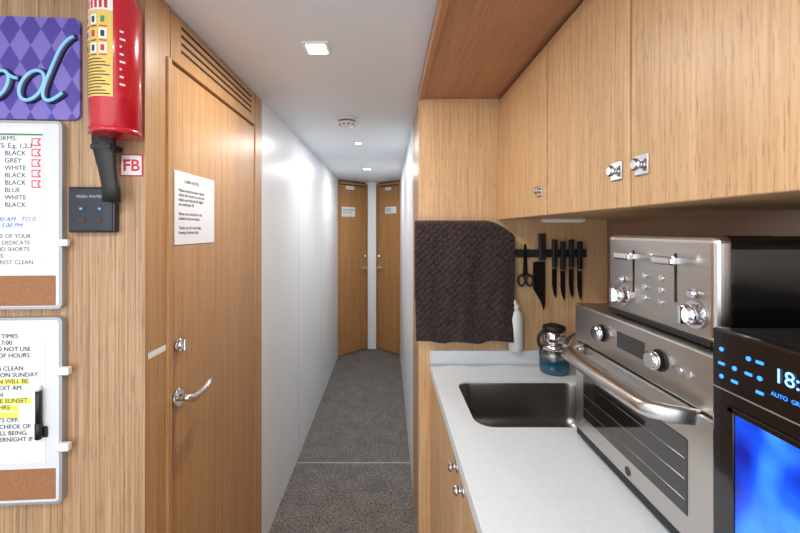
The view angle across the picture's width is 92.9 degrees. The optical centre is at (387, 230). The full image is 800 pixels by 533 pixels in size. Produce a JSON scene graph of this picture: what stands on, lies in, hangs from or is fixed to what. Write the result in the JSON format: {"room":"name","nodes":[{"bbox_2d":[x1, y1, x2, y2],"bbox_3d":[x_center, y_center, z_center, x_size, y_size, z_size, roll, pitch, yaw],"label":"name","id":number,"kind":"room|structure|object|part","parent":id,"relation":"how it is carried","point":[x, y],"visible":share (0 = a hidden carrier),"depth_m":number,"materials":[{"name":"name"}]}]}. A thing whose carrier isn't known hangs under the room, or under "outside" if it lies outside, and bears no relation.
{"room":"boat galley","nodes":[
{"label":"boat galley","id":0,"kind":"room"},
{"bbox_2d":[0,0,145,532],"bbox_3d":[-1.300,0.432,0.871,1.450,2.050,0.031,0,0,-3],"label":"panel","id":1,"kind":"object","parent":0,"point":[104,311],"visible":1,"depth_m":0.89,"materials":[{"name":"brown wood"}]},
{"bbox_2d":[0,120,69,309],"bbox_3d":[-1.043,-0.035,0.860,0.618,0.431,0.022,0,0,-3],"label":"whiteboard","id":2,"kind":"object","parent":1,"relation":"attached to","point":[34,242],"visible":1,"depth_m":0.87,"materials":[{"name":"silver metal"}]},
{"bbox_2d":[0,136,31,206],"bbox_3d":[-0.867,-0.135,0.864,0.108,0.162,0.001,0,0,-3],"label":"print","id":3,"kind":"object","parent":2,"relation":"on","point":[0,136],"depth_m":0.86},
{"bbox_2d":[0,316,71,505],"bbox_3d":[-1.041,0.413,0.860,0.622,0.428,0.025,0,0,-3],"label":"whiteboard","id":4,"kind":"object","parent":1,"relation":"attached to","point":[33,349],"visible":1,"depth_m":0.87,"materials":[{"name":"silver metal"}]},
{"bbox_2d":[34,385,47,440],"bbox_3d":[-0.792,0.412,0.861,0.028,0.121,0.015,0,0,-3],"label":"marker pen","id":5,"kind":"object","parent":4,"relation":"attached to","point":[40,431],"visible":1,"depth_m":0.86,"materials":[{"name":"black plastic"}]},
{"bbox_2d":[0,16,81,120],"bbox_3d":[-0.955,-0.375,0.868,0.478,0.236,0.019,0,0,-3],"label":"wall sign","id":6,"kind":"object","parent":1,"relation":"attached to","point":[41,57],"visible":1,"depth_m":0.88,"materials":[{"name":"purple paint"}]},
{"bbox_2d":[17,68,47,103],"bbox_3d":[-0.814,-0.333,0.876,0.069,0.082,0.020,0,0,0],"label":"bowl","id":7,"kind":"object","parent":6,"relation":"on","point":[32,83],"depth_m":0.87,"materials":[{"name":"blue paint"}]},
{"bbox_2d":[69,187,118,232],"bbox_3d":[-0.684,-0.048,0.883,0.104,0.106,0.021,0,0,-4],"label":"control unit","id":8,"kind":"object","parent":1,"relation":"attached to","point":[88,213],"visible":0.99,"depth_m":0.87,"materials":[{"name":"black plastic"}]},
{"bbox_2d":[87,0,141,140],"bbox_3d":[-0.602,-0.392,0.845,0.098,0.366,0.107,0,0,-3],"label":"fire extinguisher","id":9,"kind":"object","parent":1,"relation":"attached to","point":[114,27],"visible":1,"depth_m":0.80,"materials":[{"name":"red painted steel"},{"name":"black plastic"},{"name":"paper label"}]},
{"bbox_2d":[90,135,122,201],"bbox_3d":[-0.642,-0.313,0.864,0.068,0.496,0.063,0,0,-4],"label":"hose","id":10,"kind":"object","parent":9,"relation":"attached to","point":[105,149],"visible":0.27,"depth_m":0.85,"materials":[{"name":"black rubber"}]},
{"bbox_2d":[120,154,142,175],"bbox_3d":[-0.605,-0.154,0.897,0.052,0.052,0.003,0,0,-4],"label":"sticker","id":11,"kind":"object","parent":1,"relation":"attached to","point":[130,164],"visible":1,"depth_m":0.90,"materials":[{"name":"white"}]},
{"bbox_2d":[146,0,337,532],"bbox_3d":[-0.615,0.432,2.651,0.090,2.050,3.497,0,0,0],"label":"wall","id":12,"kind":"structure","parent":0,"point":[296,194],"depth_m":1.74,"materials":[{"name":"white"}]},
{"bbox_2d":[148,345,165,359],"bbox_3d":[-0.576,0.302,0.948,0.003,0.015,0.072,0,0,0],"label":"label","id":13,"kind":"object","parent":12,"relation":"attached to","point":[152,354],"visible":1,"depth_m":0.94,"materials":[{"name":"white plastic"}]},
{"bbox_2d":[170,9,254,124],"bbox_3d":[-0.592,-0.523,1.327,0.035,0.132,0.638,0,0,0],"label":"air vent","id":14,"kind":"object","parent":12,"relation":"in","point":[189,54],"depth_m":1.21,"materials":[{"name":"brown wood"}]},
{"bbox_2d":[172,64,253,532],"bbox_3d":[-0.594,0.499,1.327,0.028,1.895,0.633,0,0,0],"label":"leaf","id":15,"kind":"object","parent":12,"relation":"attached to","point":[213,282],"visible":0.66,"depth_m":1.27,"materials":[{"name":"brown wood"}]},
{"bbox_2d":[172,388,183,406],"bbox_3d":[-0.575,0.457,1.040,0.010,0.048,0.048,0,0,0],"label":"rose","id":16,"kind":"object","parent":15,"relation":"attached to","point":[178,391],"visible":0.86,"depth_m":1.03,"materials":[{"name":"silver metal"}]},
{"bbox_2d":[178,394,192,400],"bbox_3d":[-0.553,0.457,1.040,0.045,0.018,0.018,0,0,0],"label":"neck","id":17,"kind":"object","parent":16,"relation":"attached to","point":[182,397],"visible":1,"depth_m":1.03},
{"bbox_2d":[188,376,213,402],"bbox_3d":[-0.531,0.454,1.089,0.027,0.026,0.127,0,0,-2],"label":"lever","id":18,"kind":"object","parent":17,"relation":"attached to","point":[209,381],"visible":1,"depth_m":1.07,"materials":[{"name":"silver metal"}]},
{"bbox_2d":[174,338,182,351],"bbox_3d":[-0.575,0.315,1.045,0.009,0.036,0.036,0,0,0],"label":"rose","id":19,"kind":"object","parent":15,"relation":"attached to","point":[176,345],"visible":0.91,"depth_m":1.03,"materials":[{"name":"silver metal"}]},
{"bbox_3d":[-0.570,0.315,1.045,0.012,0.018,0.018,0,0,0],"label":"barrel","id":20,"kind":"object","parent":19,"relation":"attached to","visible":0},
{"bbox_2d":[182,339,185,350],"bbox_3d":[-0.560,0.315,1.045,0.009,0.032,0.010,0,0,0],"label":"thumb turn","id":21,"kind":"object","parent":20,"relation":"attached to","point":[183,340],"visible":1,"depth_m":1.04,"materials":[{"name":"silver metal"}]},
{"bbox_2d":[174,170,213,244],"bbox_3d":[-0.578,-0.063,1.145,0.003,0.204,0.234,0,0,0],"label":"notice sheet","id":22,"kind":"object","parent":15,"relation":"attached to","point":[193,194],"visible":1,"depth_m":1.12,"materials":[{"name":"white paper"}]},
{"bbox_2d":[179,180,203,234],"bbox_3d":[-0.577,-0.066,1.121,0.001,0.156,0.145,0,0,0],"label":"print","id":23,"kind":"object","parent":22,"relation":"attached to","point":[191,192],"depth_m":1.12,"materials":[{"name":"grey paper"}]},
{"bbox_3d":[-0.608,0.432,3.068,0.064,2.050,2.664,0,0,0],"label":"white panel","id":24,"kind":"part","parent":12,"relation":"part of","materials":[{"name":"paint"}]},
{"bbox_2d":[338,183,338,356],"bbox_3d":[-0.584,0.442,4.383,0.045,2.030,0.020,0,0,45],"label":"door frame","id":25,"kind":"structure","parent":12,"relation":"attached to","point":[338,183],"depth_m":4.37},
{"bbox_2d":[339,185,365,355],"bbox_3d":[-0.427,0.458,4.541,0.034,1.978,0.410,0,0,45],"label":"leaf","id":26,"kind":"object","parent":12,"relation":"attached to","point":[352,230],"visible":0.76,"depth_m":4.51,"materials":[{"name":"brown wood"}]},
{"bbox_2d":[342,185,354,216],"bbox_3d":[-0.466,-0.345,4.477,0.003,0.365,0.200,0,0,45],"label":"door sign","id":27,"kind":"object","parent":26,"relation":"attached to","point":[346,211],"visible":1,"depth_m":4.48,"materials":[{"name":"white paper"}]},
{"bbox_2d":[338,181,366,186],"bbox_3d":[-0.427,-0.558,4.541,0.045,0.030,0.466,0,0,45],"label":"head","id":28,"kind":"object","parent":12,"relation":"attached to","point":[339,182],"visible":0.76,"depth_m":4.51},
{"bbox_2d":[164,0,437,182],"bbox_3d":[-0.500,-0.618,1.750,3.000,0.050,6.300,0,0,0],"label":"ceiling","id":29,"kind":"structure","parent":0,"point":[372,74],"depth_m":1.35,"materials":[{"name":"white paint"}]},
{"bbox_2d":[301,41,331,54],"bbox_3d":[-0.230,-0.589,1.230,0.085,0.007,0.085,0,0,0],"label":"recessed light","id":30,"kind":"object","parent":29,"relation":"in","point":[310,47],"depth_m":1.22,"materials":[{"name":"white plastic"}]},
{"bbox_2d":[337,115,356,127],"bbox_3d":[-0.217,-0.570,2.010,0.110,0.047,0.110,0,0,0],"label":"smoke detector","id":31,"kind":"object","parent":29,"relation":"attached to","point":[345,121],"visible":1,"depth_m":1.98,"materials":[{"name":"white plastic"}]},
{"bbox_2d":[269,348,416,532],"bbox_3d":[-0.500,1.482,1.750,3.000,0.050,6.300,0,0,0],"label":"floor","id":32,"kind":"structure","parent":0,"point":[360,416],"depth_m":2.42,"materials":[{"name":"carpet"}]},
{"bbox_2d":[296,462,409,463],"bbox_3d":[-0.218,1.456,2.380,0.716,0.003,0.012,0,0,0],"label":"trim","id":33,"kind":"structure","parent":32,"relation":"on","point":[296,462],"depth_m":2.38,"materials":[{"name":"silver metal"}]},
{"bbox_2d":[431,377,477,532],"bbox_3d":[0.538,1.022,0.549,0.764,0.869,2.098,0,0,0],"label":"base cabinet","id":34,"kind":"object","parent":32,"relation":"on","point":[451,512],"visible":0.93,"depth_m":1.21,"materials":[{"name":"brown wood"}]},
{"bbox_3d":[0.189,0.979,1.447,0.018,0.776,0.294,0,0,0],"label":"door","id":35,"kind":"part","parent":34,"relation":"part of","materials":[{"name":"brown wood"}]},
{"bbox_3d":[0.162,0.612,0.985,0.012,0.024,0.024,0,0,0],"label":"knob","id":36,"kind":"part","parent":34,"relation":"part of","materials":[{"name":"silver metal"}]},
{"bbox_3d":[0.189,0.979,1.122,0.018,0.776,0.348,0,0,0],"label":"door","id":37,"kind":"part","parent":34,"relation":"part of","materials":[{"name":"brown wood"}]},
{"bbox_3d":[0.162,0.619,0.905,0.012,0.024,0.024,0,0,0],"label":"knob","id":38,"kind":"part","parent":34,"relation":"part of","materials":[{"name":"silver metal"}]},
{"bbox_3d":[0.178,0.619,0.905,0.004,0.028,0.028,0,0,0],"label":"knob plate","id":39,"kind":"part","parent":34,"relation":"part of","materials":[{"name":"silver metal"}]},
{"bbox_3d":[0.189,0.979,0.768,0.018,0.776,0.348,0,0,0],"label":"door","id":40,"kind":"part","parent":34,"relation":"part of","materials":[{"name":"brown wood"}]},
{"bbox_2d":[429,350,670,532],"bbox_3d":[0.547,0.544,0.549,0.747,0.086,2.099,0,0,0],"label":"countertop","id":41,"kind":"structure","parent":34,"relation":"on","point":[515,479],"depth_m":0.89,"materials":[{"name":"white stone"}]},
{"bbox_2d":[459,383,576,426],"bbox_3d":[0.476,0.642,1.240,0.447,0.157,0.329,0,0,0],"label":"sink","id":42,"kind":"object","parent":41,"relation":"in","point":[489,404],"visible":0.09,"depth_m":1.40,"materials":[{"name":"metal"}]},
{"bbox_2d":[537,323,568,375],"bbox_3d":[0.654,0.462,1.500,0.112,0.190,0.110,0,0,30],"label":"jar","id":43,"kind":"object","parent":41,"relation":"on","point":[552,362],"visible":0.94,"depth_m":1.46,"materials":[{"name":"blue glass"}]},
{"bbox_3d":[0.600,0.424,1.488,0.038,0.085,0.014,0,0,-10],"label":"handle","id":44,"kind":"part","parent":43,"relation":"part of","materials":[{"name":"black"}]},
{"bbox_3d":[0.655,0.380,1.500,0.088,0.026,0.088,0,0,0],"label":"lid","id":45,"kind":"part","parent":43,"relation":"part of","materials":[{"name":"black plastic"}]},
{"bbox_3d":[0.655,0.509,1.500,0.110,0.095,0.110,0,0,0],"label":"glass","id":46,"kind":"part","parent":43,"relation":"part of","materials":[{"name":"blue glass"}]},
{"bbox_2d":[563,332,578,347],"bbox_3d":[0.734,0.454,1.464,0.204,0.206,0.098,0,0,-17],"label":"sink faucet","id":47,"kind":"object","parent":41,"relation":"on","point":[572,336],"visible":0.17,"depth_m":1.41,"materials":[{"name":"silver metal"}]},
{"bbox_2d":[562,303,712,532],"bbox_3d":[0.664,0.376,0.805,0.481,0.362,0.441,0,0,0],"label":"oven","id":48,"kind":"object","parent":41,"relation":"on","point":[644,392],"visible":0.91,"depth_m":0.71,"materials":[{"name":"silver metal"}]},
{"bbox_3d":[0.492,0.241,0.893,0.019,0.033,0.033,0,0,0],"label":"knob","id":49,"kind":"part","parent":48,"relation":"part of","materials":[{"name":"silver metal"}]},
{"bbox_3d":[0.505,0.417,0.810,0.004,0.130,0.341,0,0,0],"label":"door glass","id":50,"kind":"part","parent":48,"relation":"part of","materials":[{"name":"black glass"}]},
{"bbox_3d":[0.517,0.410,0.805,0.024,0.229,0.437,0,0,0],"label":"door frame","id":51,"kind":"part","parent":48,"relation":"part of","materials":[{"name":"metal"}]},
{"bbox_3d":[0.492,0.241,0.706,0.019,0.033,0.033,0,0,0],"label":"knob","id":52,"kind":"part","parent":48,"relation":"part of","materials":[{"name":"silver metal"}]},
{"bbox_2d":[609,234,799,347],"bbox_3d":[0.695,0.102,0.765,0.390,0.186,0.306,0,0,0],"label":"toaster","id":53,"kind":"object","parent":48,"relation":"on","point":[684,286],"depth_m":0.64,"materials":[{"name":"metal"}]},
{"bbox_2d":[711,327,799,532],"bbox_3d":[0.686,0.348,0.316,0.438,0.418,0.472,0,0,0],"label":"microwave oven","id":54,"kind":"object","parent":41,"relation":"on","point":[756,383],"visible":1,"depth_m":0.49,"materials":[{"name":"black metal"}]},
{"bbox_2d":[778,369,798,390],"bbox_3d":[0.469,0.174,0.432,0.001,0.018,0.049,0,0,0],"label":"clock","id":55,"kind":"object","parent":54,"relation":"on","point":[788,379],"depth_m":0.45,"materials":[{"name":"white"}]},
{"bbox_2d":[338,180,365,186],"bbox_3d":[-0.444,0.433,4.558,0.008,2.048,0.466,0,0,45],"label":"backing","id":56,"kind":"object","parent":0,"point":[338,180],"visible":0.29,"depth_m":4.56,"materials":[{"name":"brown"}]},
{"bbox_2d":[368,182,375,348],"bbox_3d":[-0.198,0.432,4.707,0.099,2.050,0.065,0,0,0],"label":"wall","id":57,"kind":"structure","parent":0,"point":[371,185],"depth_m":4.67,"materials":[{"name":"white paint"}]},
{"bbox_2d":[366,184,367,348],"bbox_3d":[-0.270,0.442,4.699,0.045,2.030,0.020,0,0,45],"label":"door frame","id":58,"kind":"structure","parent":57,"relation":"attached to","point":[367,184],"depth_m":4.68,"materials":[{"name":"white paint"}]},
{"bbox_2d":[376,186,377,348],"bbox_3d":[-0.125,0.442,4.700,0.020,2.030,0.045,0,0,43],"label":"door frame","id":59,"kind":"structure","parent":57,"relation":"attached to","point":[376,186],"depth_m":4.68,"materials":[{"name":"white paint"}]},
{"bbox_2d":[376,181,399,186],"bbox_3d":[0.011,-0.558,4.571,0.395,0.030,0.045,0,0,43],"label":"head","id":60,"kind":"object","parent":57,"relation":"attached to","point":[398,182],"visible":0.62,"depth_m":4.56},
{"bbox_2d":[378,180,399,186],"bbox_3d":[0.028,0.433,4.589,0.395,2.048,0.009,0,0,43],"label":"backing","id":61,"kind":"object","parent":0,"point":[399,180],"visible":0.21,"depth_m":4.60,"materials":[{"name":"brown"}]},
{"bbox_2d":[378,185,398,353],"bbox_3d":[0.012,0.458,4.572,0.339,1.978,0.034,0,0,43],"label":"leaf","id":62,"kind":"object","parent":61,"relation":"attached to","point":[388,224],"visible":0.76,"depth_m":4.55,"materials":[{"name":"brown wood"}]},
{"bbox_2d":[385,187,395,213],"bbox_3d":[0.030,-0.360,4.529,0.180,0.315,0.003,0,0,43],"label":"door sign","id":63,"kind":"object","parent":62,"relation":"attached to","point":[388,210],"visible":1,"depth_m":4.54,"materials":[{"name":"white paper"}]},
{"bbox_2d":[400,106,417,532],"bbox_3d":[0.157,0.432,3.065,0.046,2.050,2.870,0,0,0],"label":"wall","id":64,"kind":"structure","parent":0,"point":[409,175],"depth_m":2.36,"materials":[{"name":"white paint"}]},
{"bbox_2d":[399,181,399,355],"bbox_3d":[0.148,0.442,4.443,0.020,2.030,0.045,0,0,43],"label":"door frame","id":65,"kind":"structure","parent":64,"relation":"attached to","point":[399,181],"depth_m":4.43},
{"bbox_2d":[418,0,583,101],"bbox_3d":[0.529,-0.571,0.215,0.802,0.044,2.830,0,0,0],"label":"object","id":66,"kind":"structure","parent":64,"relation":"attached to","point":[477,49],"depth_m":1.13,"materials":[{"name":"brown wood"}]},
{"bbox_2d":[418,99,608,532],"bbox_3d":[0.545,0.451,1.615,0.830,2.012,0.030,0,0,0],"label":"wall","id":67,"kind":"structure","parent":0,"point":[458,138],"depth_m":1.60,"materials":[{"name":"brown wood"}]},
{"bbox_2d":[508,300,522,352],"bbox_3d":[0.522,0.388,1.559,0.058,0.213,0.083,0,0,0],"label":"bottle","id":68,"kind":"object","parent":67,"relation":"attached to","point":[517,320],"visible":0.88,"depth_m":1.53,"materials":[{"name":"white plastic"}]},
{"bbox_2d":[515,249,586,256],"bbox_3d":[0.680,0.096,1.593,0.300,0.033,0.014,0,0,0],"label":"rack","id":69,"kind":"object","parent":67,"relation":"attached to","point":[518,252],"visible":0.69,"depth_m":1.59,"materials":[{"name":"black metal"}]},
{"bbox_2d":[517,244,533,286],"bbox_3d":[0.572,0.145,1.580,0.070,0.177,0.012,0,0,0],"label":"scissors","id":70,"kind":"object","parent":69,"relation":"hanging from","point":[525,270],"visible":1,"depth_m":1.58,"materials":[{"name":"black"}]},
{"bbox_3d":[0.572,0.122,1.583,0.019,0.130,0.006,0,0,0],"label":"blade","id":71,"kind":"part","parent":70,"relation":"part of","materials":[{"name":"grey metal"}]},
{"bbox_2d":[533,233,545,309],"bbox_3d":[0.629,0.172,1.579,0.050,0.321,0.015,0,0,0],"label":"knife","id":72,"kind":"object","parent":69,"relation":"hanging from","point":[539,266],"visible":1,"depth_m":1.58,"materials":[{"name":"black metal"}]},
{"bbox_3d":[0.629,0.231,1.583,0.050,0.205,0.003,0,0,0],"label":"blade","id":73,"kind":"part","parent":72,"relation":"part of","materials":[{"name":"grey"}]},
{"bbox_3d":[0.640,0.067,1.579,0.028,0.110,0.015,0,0,0],"label":"handle","id":74,"kind":"part","parent":72,"relation":"part of","materials":[{"name":"black plastic"}]},
{"bbox_2d":[552,239,556,297],"bbox_3d":[0.692,0.160,1.579,0.020,0.246,0.015,0,0,0],"label":"steak knife","id":75,"kind":"object","parent":69,"relation":"hanging from","point":[554,241],"visible":1,"depth_m":1.57,"materials":[{"name":"black"}]},
{"bbox_3d":[0.692,0.095,1.579,0.020,0.115,0.015,0,0,0],"label":"handle","id":76,"kind":"part","parent":75,"relation":"part of","materials":[{"name":"black plastic"}]},
{"bbox_3d":[0.692,0.221,1.583,0.020,0.125,0.003,0,0,0],"label":"blade","id":77,"kind":"part","parent":75,"relation":"part of","materials":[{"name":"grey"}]},
{"bbox_2d":[560,241,565,298],"bbox_3d":[0.727,0.168,1.579,0.020,0.246,0.015,0,0,0],"label":"steak knife","id":78,"kind":"object","parent":69,"relation":"hanging from","point":[562,243],"visible":1,"depth_m":1.58,"materials":[{"name":"black"}]},
{"bbox_3d":[0.727,0.229,1.583,0.020,0.125,0.003,0,0,0],"label":"blade","id":79,"kind":"part","parent":78,"relation":"part of","materials":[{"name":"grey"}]},
{"bbox_3d":[0.727,0.102,1.579,0.020,0.115,0.015,0,0,0],"label":"handle","id":80,"kind":"part","parent":78,"relation":"part of","materials":[{"name":"black plastic"}]},
{"bbox_2d":[568,239,573,297],"bbox_3d":[0.762,0.160,1.579,0.020,0.246,0.015,0,0,0],"label":"steak knife","id":81,"kind":"object","parent":69,"relation":"hanging from","point":[571,241],"visible":1,"depth_m":1.57,"materials":[{"name":"black"}]},
{"bbox_3d":[0.762,0.221,1.583,0.020,0.125,0.003,0,0,0],"label":"blade","id":82,"kind":"part","parent":81,"relation":"part of","materials":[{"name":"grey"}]},
{"bbox_3d":[0.762,0.095,1.579,0.020,0.115,0.015,0,0,0],"label":"handle","id":83,"kind":"part","parent":81,"relation":"part of","materials":[{"name":"black plastic"}]},
{"bbox_2d":[577,241,582,299],"bbox_3d":[0.797,0.168,1.579,0.020,0.246,0.015,0,0,0],"label":"steak knife","id":84,"kind":"object","parent":69,"relation":"hanging from","point":[579,243],"visible":1,"depth_m":1.58,"materials":[{"name":"black"}]},
{"bbox_3d":[0.797,0.229,1.583,0.020,0.125,0.003,0,0,0],"label":"blade","id":85,"kind":"part","parent":84,"relation":"part of","materials":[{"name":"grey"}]},
{"bbox_3d":[0.797,0.102,1.579,0.020,0.115,0.015,0,0,0],"label":"handle","id":86,"kind":"part","parent":84,"relation":"part of","materials":[{"name":"black plastic"}]},
{"bbox_3d":[0.290,-0.021,1.578,0.300,0.010,0.044,0,0,0],"label":"towel rail","id":87,"kind":"object","parent":67,"relation":"attached to","visible":0},
{"bbox_2d":[414,220,514,343],"bbox_3d":[0.310,0.208,1.548,0.408,0.499,0.063,0,0,0],"label":"hand towel","id":88,"kind":"object","parent":87,"relation":"hanging from","point":[464,270],"visible":1,"depth_m":1.53,"materials":[{"name":"brown fabric"}]},
{"bbox_2d":[607,210,799,302],"bbox_3d":[0.951,0.432,0.115,0.058,2.050,3.030,0,0,0],"label":"wall","id":89,"kind":"structure","parent":0,"point":[779,223],"depth_m":1.08,"materials":[{"name":"wood"}]},
{"bbox_2d":[498,0,799,221],"bbox_3d":[0.685,-0.291,0.575,0.487,0.516,2.049,0,0,0],"label":"upper cabinet","id":90,"kind":"object","parent":89,"relation":"attached to","point":[632,108],"visible":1,"depth_m":0.67,"materials":[{"name":"brown wood"}]},
{"bbox_3d":[0.469,-0.293,1.350,0.018,0.496,0.492,0,0,0],"label":"door","id":91,"kind":"part","parent":90,"relation":"part of","materials":[{"name":"brown wood"}]},
{"bbox_3d":[0.447,-0.121,1.150,0.009,0.022,0.022,0,0,0],"label":"latch knob","id":92,"kind":"part","parent":90,"relation":"part of","materials":[{"name":"silver metal"}]},
{"bbox_3d":[0.458,-0.121,1.150,0.004,0.038,0.036,0,0,0],"label":"latch plate","id":93,"kind":"part","parent":90,"relation":"part of","materials":[{"name":"silver metal"}]},
{"bbox_3d":[0.469,-0.293,0.911,0.018,0.496,0.370,0,0,0],"label":"door","id":94,"kind":"part","parent":90,"relation":"part of","materials":[{"name":"brown wood"}]},
{"bbox_3d":[0.447,-0.119,0.762,0.009,0.022,0.022,0,0,0],"label":"latch knob","id":95,"kind":"part","parent":90,"relation":"part of","materials":[{"name":"silver metal"}]},
{"bbox_3d":[0.458,-0.119,0.762,0.004,0.038,0.036,0,0,0],"label":"latch plate","id":96,"kind":"part","parent":90,"relation":"part of","materials":[{"name":"silver metal"}]},
{"bbox_3d":[0.447,-0.119,0.686,0.009,0.022,0.022,0,0,0],"label":"latch knob","id":97,"kind":"part","parent":90,"relation":"part of","materials":[{"name":"silver metal"}]},
{"bbox_3d":[0.458,-0.119,0.686,0.004,0.038,0.036,0,0,0],"label":"latch plate","id":98,"kind":"part","parent":90,"relation":"part of","materials":[{"name":"silver metal"}]},
{"bbox_3d":[0.469,-0.293,0.530,0.018,0.496,0.376,0,0,0],"label":"door","id":99,"kind":"part","parent":90,"relation":"part of","materials":[{"name":"brown wood"}]}
]}

